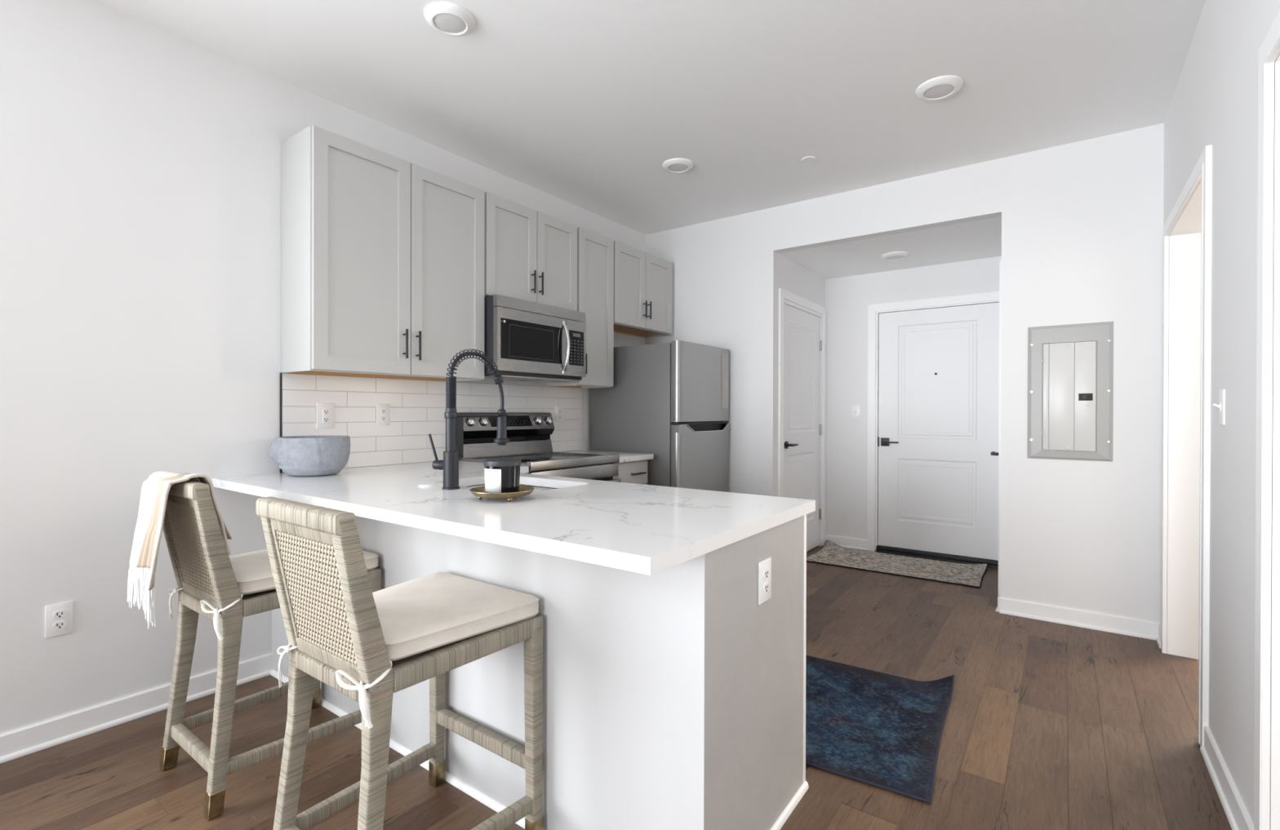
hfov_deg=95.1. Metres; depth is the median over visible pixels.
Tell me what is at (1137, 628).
baseboard
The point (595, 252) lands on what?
upper cabinet
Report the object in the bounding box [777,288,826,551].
door
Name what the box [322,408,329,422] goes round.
receptacle
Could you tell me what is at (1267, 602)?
trim
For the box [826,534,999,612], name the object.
baseboard
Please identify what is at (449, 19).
recessed light
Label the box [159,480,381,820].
bar stool
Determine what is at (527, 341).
microwave oven
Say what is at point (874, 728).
area rug
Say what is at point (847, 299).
wall
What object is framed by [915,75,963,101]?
recessed light
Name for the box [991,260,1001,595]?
door
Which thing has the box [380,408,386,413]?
receptacle
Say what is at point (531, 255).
upper cabinet
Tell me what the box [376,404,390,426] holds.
wall outlet
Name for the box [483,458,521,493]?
candle jar
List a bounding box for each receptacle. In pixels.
[53,609,66,618]
[53,620,66,629]
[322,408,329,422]
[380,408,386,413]
[380,416,386,421]
[763,568,768,579]
[763,582,768,593]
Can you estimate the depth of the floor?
2.06 m
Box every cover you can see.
[417,483,436,487]
[801,155,815,163]
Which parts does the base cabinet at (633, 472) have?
handle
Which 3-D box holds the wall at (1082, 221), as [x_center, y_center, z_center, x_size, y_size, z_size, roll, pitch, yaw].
[1.385,-0.178,4.164,3.486,2.736,0.100,0,0,36]
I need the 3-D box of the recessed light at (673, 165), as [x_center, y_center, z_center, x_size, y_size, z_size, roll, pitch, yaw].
[0.234,-1.535,3.631,0.192,0.023,0.192,0,0,36]
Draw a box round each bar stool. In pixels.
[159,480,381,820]
[256,497,543,829]
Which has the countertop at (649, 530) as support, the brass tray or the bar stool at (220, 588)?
the brass tray
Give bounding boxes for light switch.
[851,405,860,418]
[1212,389,1225,425]
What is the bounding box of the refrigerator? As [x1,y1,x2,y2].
[590,340,730,492]
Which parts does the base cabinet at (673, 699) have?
shoe moulding, door, panel, corner post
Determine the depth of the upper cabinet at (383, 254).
2.78 m
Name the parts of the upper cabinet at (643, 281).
door, handle, handle, door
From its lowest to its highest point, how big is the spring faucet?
0.529 m
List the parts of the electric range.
knob, knob, splash plate, trim, knob, knob, oven door, oven handle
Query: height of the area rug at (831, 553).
0.059 m
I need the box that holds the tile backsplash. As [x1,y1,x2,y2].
[280,373,582,473]
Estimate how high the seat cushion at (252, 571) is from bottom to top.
0.068 m
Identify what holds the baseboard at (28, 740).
attached to the wall at (140, 162)
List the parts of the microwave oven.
door, handle, control panel, glass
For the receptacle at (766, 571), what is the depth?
1.61 m
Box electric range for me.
[456,413,621,482]
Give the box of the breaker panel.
[1026,321,1113,461]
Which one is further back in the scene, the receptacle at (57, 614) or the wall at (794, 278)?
the wall at (794, 278)
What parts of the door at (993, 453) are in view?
lever handle, frame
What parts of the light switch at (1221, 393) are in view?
plate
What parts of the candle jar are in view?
lid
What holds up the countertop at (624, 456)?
on the base cabinet at (633, 472)
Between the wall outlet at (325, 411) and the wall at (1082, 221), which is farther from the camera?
the wall at (1082, 221)
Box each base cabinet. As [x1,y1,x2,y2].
[270,488,808,829]
[617,460,648,484]
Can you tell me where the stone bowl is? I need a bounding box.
[268,435,350,476]
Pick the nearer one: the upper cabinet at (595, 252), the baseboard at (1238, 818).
the baseboard at (1238, 818)
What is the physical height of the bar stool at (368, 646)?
0.985 m
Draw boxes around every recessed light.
[424,1,475,35]
[662,158,693,173]
[880,251,909,260]
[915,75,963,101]
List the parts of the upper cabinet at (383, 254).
door, handle, handle, door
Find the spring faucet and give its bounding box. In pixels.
[428,348,509,489]
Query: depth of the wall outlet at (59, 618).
2.12 m
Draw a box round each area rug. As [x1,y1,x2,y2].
[805,655,954,803]
[806,540,988,588]
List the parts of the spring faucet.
lever, docking arm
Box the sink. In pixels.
[467,484,558,492]
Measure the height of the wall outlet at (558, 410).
0.105 m
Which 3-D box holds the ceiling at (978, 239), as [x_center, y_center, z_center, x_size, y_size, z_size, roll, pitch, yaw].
[1.960,-1.272,4.467,1.457,0.100,1.070,0,0,36]
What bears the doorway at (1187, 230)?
attached to the wall at (1215, 100)
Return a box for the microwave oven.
[482,294,586,382]
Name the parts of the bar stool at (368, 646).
post, leg, rail, post, leg, seat frame, leg, leg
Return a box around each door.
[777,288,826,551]
[866,291,999,568]
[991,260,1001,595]
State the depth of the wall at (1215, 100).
1.82 m
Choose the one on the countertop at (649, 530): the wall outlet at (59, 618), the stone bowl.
the stone bowl
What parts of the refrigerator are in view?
trim, trim, freezer door, fridge door, grip trim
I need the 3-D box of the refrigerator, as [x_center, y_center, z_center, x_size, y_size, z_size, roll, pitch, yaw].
[0.165,0.340,4.504,0.806,1.692,0.751,0,0,36]
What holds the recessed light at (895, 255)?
in the ceiling at (978, 239)
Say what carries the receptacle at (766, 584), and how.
attached to the wall outlet at (764, 566)
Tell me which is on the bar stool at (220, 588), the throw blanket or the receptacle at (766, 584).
the throw blanket
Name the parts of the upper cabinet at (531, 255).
door, handle, handle, door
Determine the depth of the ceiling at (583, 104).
2.69 m
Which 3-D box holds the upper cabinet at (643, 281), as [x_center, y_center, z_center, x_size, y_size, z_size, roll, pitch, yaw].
[-0.057,-0.961,4.643,0.342,0.600,0.810,0,0,36]
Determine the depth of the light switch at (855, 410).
5.16 m
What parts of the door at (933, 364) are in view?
lever handle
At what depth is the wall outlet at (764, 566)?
1.60 m
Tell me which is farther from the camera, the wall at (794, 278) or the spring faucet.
the wall at (794, 278)
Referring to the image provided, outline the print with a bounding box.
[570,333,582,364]
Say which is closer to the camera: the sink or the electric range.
the sink
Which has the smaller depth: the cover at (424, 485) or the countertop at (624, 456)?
the cover at (424, 485)
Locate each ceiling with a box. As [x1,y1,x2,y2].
[92,0,1205,235]
[779,216,1001,279]
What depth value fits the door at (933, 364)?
4.81 m
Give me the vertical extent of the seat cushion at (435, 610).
0.068 m
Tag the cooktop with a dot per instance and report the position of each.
(526, 458)
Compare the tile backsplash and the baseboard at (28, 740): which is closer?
the baseboard at (28, 740)
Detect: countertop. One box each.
[211,460,815,575]
[560,450,653,462]
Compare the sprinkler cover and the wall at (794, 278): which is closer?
the sprinkler cover
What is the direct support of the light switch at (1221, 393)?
attached to the wall at (1215, 100)
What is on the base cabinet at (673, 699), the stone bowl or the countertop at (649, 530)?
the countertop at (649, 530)
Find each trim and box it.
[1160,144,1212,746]
[1253,10,1279,829]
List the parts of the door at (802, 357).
lever handle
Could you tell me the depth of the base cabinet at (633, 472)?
3.91 m
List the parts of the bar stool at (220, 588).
post, leg, rail, post, leg, seat frame, leg, leg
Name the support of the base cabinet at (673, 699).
on the floor
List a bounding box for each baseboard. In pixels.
[0,653,272,763]
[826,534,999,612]
[999,597,1160,639]
[1155,623,1253,829]
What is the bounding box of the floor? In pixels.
[0,546,1231,829]
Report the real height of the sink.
0.178 m
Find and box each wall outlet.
[44,600,73,638]
[316,402,334,428]
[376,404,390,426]
[555,406,563,421]
[758,556,771,604]
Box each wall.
[0,0,645,734]
[644,123,1164,622]
[777,253,825,391]
[825,256,1001,539]
[1163,0,1279,824]
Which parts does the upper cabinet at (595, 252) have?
door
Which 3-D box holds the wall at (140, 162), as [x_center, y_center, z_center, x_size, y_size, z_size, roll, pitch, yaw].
[-2.764,-0.178,1.316,0.120,2.736,9.625,0,0,36]
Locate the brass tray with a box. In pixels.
[469,484,534,502]
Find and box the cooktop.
[470,453,592,463]
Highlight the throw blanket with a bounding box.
[127,471,231,629]
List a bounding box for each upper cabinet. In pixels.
[280,125,484,381]
[484,191,577,311]
[546,226,613,388]
[613,240,672,337]
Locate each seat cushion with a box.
[229,548,378,595]
[372,571,539,661]

